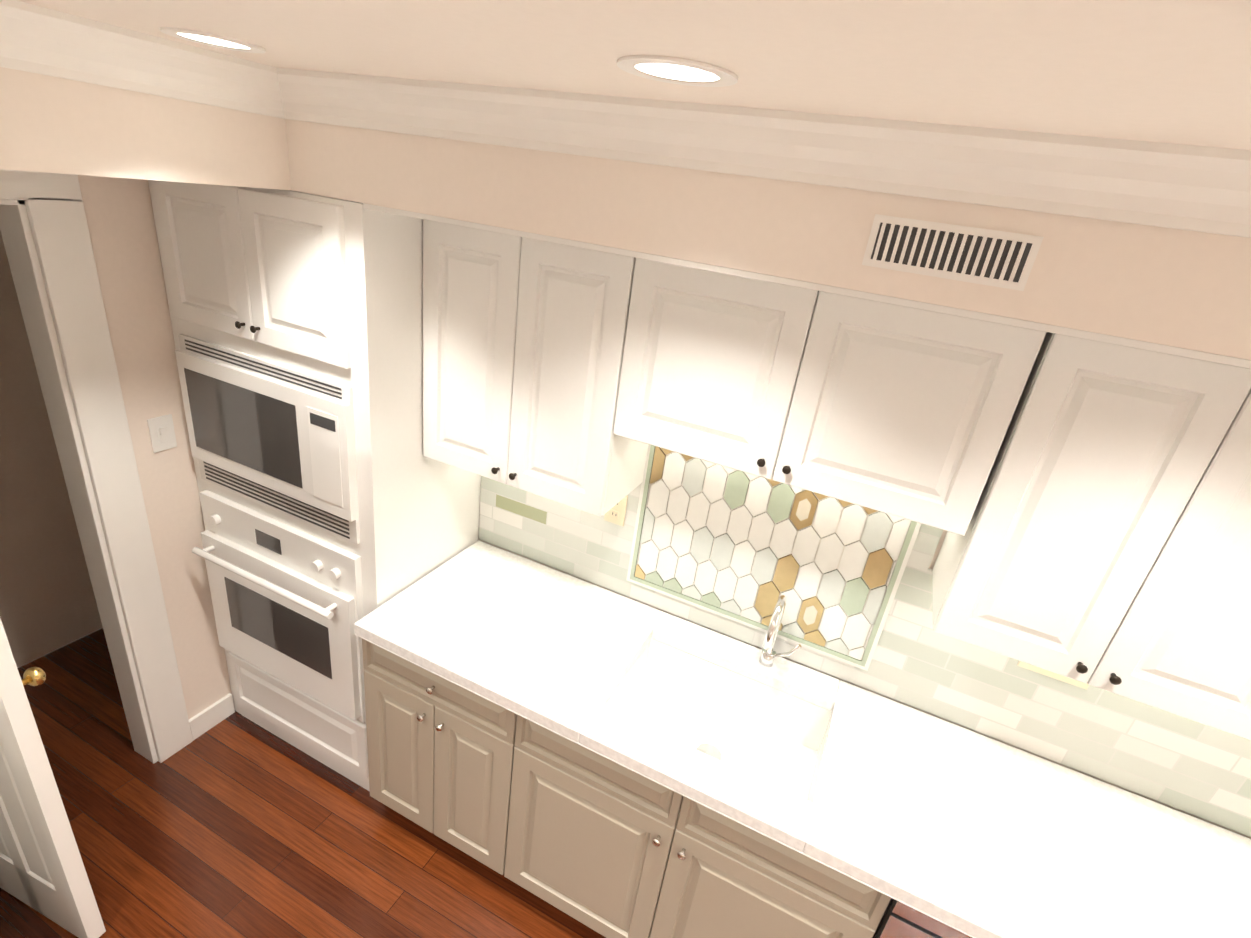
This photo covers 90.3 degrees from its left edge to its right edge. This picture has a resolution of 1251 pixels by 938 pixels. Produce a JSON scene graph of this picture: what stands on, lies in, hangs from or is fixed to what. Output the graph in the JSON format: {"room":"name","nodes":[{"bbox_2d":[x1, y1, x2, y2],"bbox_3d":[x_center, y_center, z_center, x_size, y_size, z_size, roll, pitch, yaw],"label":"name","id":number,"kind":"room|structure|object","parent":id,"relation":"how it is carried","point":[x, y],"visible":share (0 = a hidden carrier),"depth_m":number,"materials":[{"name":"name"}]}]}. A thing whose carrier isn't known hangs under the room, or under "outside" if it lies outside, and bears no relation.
{"room":"kitchen","nodes":[
{"label":"kitchen","id":0,"kind":"room"},
{"bbox_2d":[0,231,102,667],"bbox_3d":[-2.578,-0.226,2.270,0.120,2.400,1.732,17,25,20],"label":"wall","id":1,"kind":"structure","parent":0,"point":[48,603],"depth_m":2.64,"materials":[{"name":"paint"}]},
{"bbox_2d":[78,175,231,718],"bbox_3d":[-2.410,0.558,0.553,0.120,2.400,5.012,17,25,20],"label":"wall","id":2,"kind":"structure","parent":0,"point":[122,229],"depth_m":2.04,"materials":[{"name":"paint"}]},
{"bbox_2d":[0,618,105,937],"bbox_3d":[-1.664,0.440,1.523,0.458,2.005,0.182,15,25,15],"label":"door leaf","id":3,"kind":"structure","parent":2,"relation":"in","point":[42,870],"depth_m":1.69,"materials":[{"name":"white wood"}]},
{"bbox_2d":[0,169,192,763],"bbox_3d":[-1.834,0.243,1.799,0.138,2.120,0.755,17,25,20],"label":"door frame","id":4,"kind":"structure","parent":2,"relation":"attached to","point":[44,229],"depth_m":1.91,"materials":[{"name":"white wood"}]},
{"bbox_2d":[147,414,176,452],"bbox_3d":[-1.550,-0.118,2.086,0.012,0.118,0.075,17,25,20],"label":"light switch","id":5,"kind":"object","parent":2,"relation":"attached to","point":[162,433],"visible":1,"depth_m":2.08,"materials":[{"name":"white plastic"}]},
{"bbox_2d":[189,693,234,739],"bbox_3d":[-0.687,2.303,0.035,4.300,0.100,4.465,17,25,20],"label":"baseboard","id":6,"kind":"structure","parent":2,"relation":"attached to","point":[210,717],"depth_m":2.58,"materials":[{"name":"white wood"}]},
{"bbox_2d":[0,628,605,937],"bbox_3d":[-1.010,2.156,0.460,5.250,0.060,5.012,17,25,20],"label":"floor","id":7,"kind":"structure","parent":0,"point":[235,824],"depth_m":2.19,"materials":[{"name":"brown wood"}]},
{"bbox_2d":[148,180,480,790],"bbox_3d":[-1.080,0.123,2.299,0.843,2.133,0.647,17,25,20],"label":"tall cabinet","id":8,"kind":"object","parent":7,"relation":"on","point":[336,504],"visible":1,"depth_m":1.93,"materials":[{"name":"white wood"}]},
{"bbox_2d":[362,639,516,874],"bbox_3d":[-0.510,0.895,2.306,0.590,0.875,0.647,17,25,20],"label":"base cabinet","id":9,"kind":"object","parent":7,"relation":"on","point":[440,755],"visible":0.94,"depth_m":2.02,"materials":[{"name":"beige wood"}]},
{"bbox_2d":[504,715,890,937],"bbox_3d":[0.223,1.122,2.030,1.038,0.875,0.647,17,25,20],"label":"base cabinet","id":10,"kind":"object","parent":7,"relation":"on","point":[603,846],"visible":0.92,"depth_m":1.74,"materials":[{"name":"beige wood"}]},
{"bbox_2d":[873,898,971,937],"bbox_3d":[0.966,1.350,1.760,0.594,0.872,0.630,17,25,20],"label":"dishwasher","id":11,"kind":"object","parent":7,"relation":"on","point":[900,920],"visible":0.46,"depth_m":1.43,"materials":[{"name":"silver metal"}]},
{"bbox_2d":[18,0,1250,149],"bbox_3d":[-0.690,-0.083,-0.531,5.490,0.080,5.252,17,25,20],"label":"ceiling","id":12,"kind":"structure","parent":0,"point":[1172,71],"depth_m":0.70,"materials":[{"name":"paint"}]},
{"bbox_2d":[0,0,279,117],"bbox_3d":[-1.418,-0.455,0.298,0.072,0.100,2.730,17,25,20],"label":"crown molding","id":13,"kind":"structure","parent":12,"relation":"attached to","point":[33,38],"depth_m":1.21,"materials":[{"name":"white wood"}]},
{"bbox_2d":[0,67,290,189],"bbox_3d":[-1.948,-0.309,0.003,0.600,0.265,5.012,17,25,20],"label":"soffit","id":14,"kind":"object","parent":12,"relation":"attached to","point":[50,124],"depth_m":1.28,"materials":[{"name":"paint"}]},
{"bbox_2d":[159,27,265,52],"bbox_3d":[-0.758,-0.789,1.147,0.164,0.004,0.164,17,25,20],"label":"recessed light","id":15,"kind":"object","parent":12,"relation":"in","point":[212,39],"visible":0.9,"depth_m":1.14,"materials":[{"name":"beige plastic"}]},
{"bbox_2d":[617,55,737,86],"bbox_3d":[0.070,-0.533,0.836,0.164,0.004,0.164,17,25,20],"label":"recessed light","id":16,"kind":"object","parent":12,"relation":"in","point":[677,68],"visible":0.88,"depth_m":0.82,"materials":[{"name":"beige plastic"}]},
{"bbox_2d":[276,68,1250,237],"bbox_3d":[0.802,-0.397,0.884,3.700,0.100,0.072,17,25,20],"label":"crown molding","id":17,"kind":"structure","parent":12,"relation":"attached to","point":[1190,188],"depth_m":1.05,"materials":[{"name":"white wood"}]},
{"bbox_2d":[285,119,1250,359],"bbox_3d":[0.919,-0.419,1.178,3.700,0.265,0.542,17,25,20],"label":"soffit","id":18,"kind":"object","parent":12,"relation":"attached to","point":[1184,289],"depth_m":1.16,"materials":[{"name":"paint"}]},
{"bbox_2d":[862,214,1043,290],"bbox_3d":[0.546,-0.369,1.056,0.260,0.085,0.011,17,25,20],"label":"ceiling vent","id":19,"kind":"object","parent":18,"relation":"in","point":[996,258],"visible":1,"depth_m":1.05,"materials":[{"name":"white metal"}]},
{"bbox_2d":[479,530,1250,838],"bbox_3d":[0.223,0.228,2.151,5.490,2.400,0.120,17,25,20],"label":"wall","id":20,"kind":"structure","parent":0,"point":[938,548],"depth_m":1.88,"materials":[{"name":"paint"}]},
{"bbox_2d":[423,219,648,516],"bbox_3d":[-0.256,-0.330,1.895,0.654,0.772,0.357,17,25,20],"label":"upper cabinet","id":21,"kind":"object","parent":20,"relation":"attached to","point":[523,343],"visible":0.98,"depth_m":1.75,"materials":[{"name":"white wood"}]},
{"bbox_2d":[613,258,1046,535],"bbox_3d":[0.457,-0.233,1.581,0.889,0.511,0.357,17,25,20],"label":"upper cabinet","id":22,"kind":"object","parent":20,"relation":"attached to","point":[904,412],"visible":0.9,"depth_m":1.43,"materials":[{"name":"white wood"}]},
{"bbox_2d":[479,476,1250,836],"bbox_3d":[1.014,0.429,1.759,3.450,0.725,0.012,17,25,20],"label":"backsplash","id":23,"kind":"structure","parent":20,"relation":"attached to","point":[1155,754],"depth_m":1.81,"materials":[{"name":"tile"}]},
{"bbox_2d":[604,496,627,525],"bbox_3d":[-0.034,0.136,2.152,0.075,0.118,0.009,17,25,20],"label":"electrical outlet","id":24,"kind":"object","parent":23,"relation":"attached to","point":[616,513],"visible":0.69,"depth_m":2.15,"materials":[{"name":"beige plastic"}]},
{"bbox_2d":[627,444,920,670],"bbox_3d":[0.422,0.225,1.959,0.836,0.634,0.012,17,25,20],"label":"wall panel","id":25,"kind":"object","parent":23,"relation":"attached to","point":[745,548],"visible":0.83,"depth_m":1.96,"materials":[{"name":"tile"}]},
{"bbox_2d":[1017,661,1088,689],"bbox_3d":[1.185,0.523,1.695,0.170,0.118,0.012,17,25,20],"label":"light switch","id":26,"kind":"object","parent":23,"relation":"attached to","point":[1053,675],"visible":0.08,"depth_m":1.72,"materials":[{"name":"beige plastic"}]},
{"bbox_2d":[932,332,1250,739],"bbox_3d":[1.432,0.193,1.260,1.294,0.772,0.357,17,25,20],"label":"upper cabinet","id":27,"kind":"object","parent":20,"relation":"attached to","point":[1104,543],"visible":0.98,"depth_m":1.27,"materials":[{"name":"white wood"}]},
{"bbox_3d":[1.776,1.603,1.446,1.200,0.875,0.647,17,25,20],"label":"base cabinet","id":28,"kind":"object","parent":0,"visible":0},
{"bbox_2d":[354,540,1250,937],"bbox_3d":[0.829,0.882,1.636,3.444,0.046,0.631,17,25,20],"label":"countertop","id":29,"kind":"structure","parent":28,"relation":"on","point":[966,832],"depth_m":1.65,"materials":[{"name":"stone"}]},
{"bbox_2d":[603,638,831,802],"bbox_3d":[0.267,0.806,1.886,0.622,0.174,0.412,17,25,20],"label":"sink","id":30,"kind":"object","parent":29,"relation":"in","point":[767,733],"visible":0.52,"depth_m":2.02,"materials":[{"name":"white ceramic"}]},
{"bbox_2d":[759,595,800,666],"bbox_3d":[0.472,0.530,1.883,0.112,0.302,0.213,17,25,20],"label":"faucet","id":31,"kind":"object","parent":29,"relation":"on","point":[768,655],"visible":1,"depth_m":1.94,"materials":[{"name":"silver metal"}]},
{"bbox_3d":[-0.736,0.835,-2.189,3.700,0.265,1.570,17,25,20],"label":"ceiling beam","id":32,"kind":"structure","parent":0,"visible":0},
{"bbox_2d":[363,203,1250,368],"bbox_3d":[0.674,-0.289,1.151,2.851,0.011,0.207,17,25,20],"label":"trim","id":33,"kind":"structure","parent":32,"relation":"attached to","point":[1206,356],"depth_m":1.13,"materials":[{"name":"white wood"}]}
]}

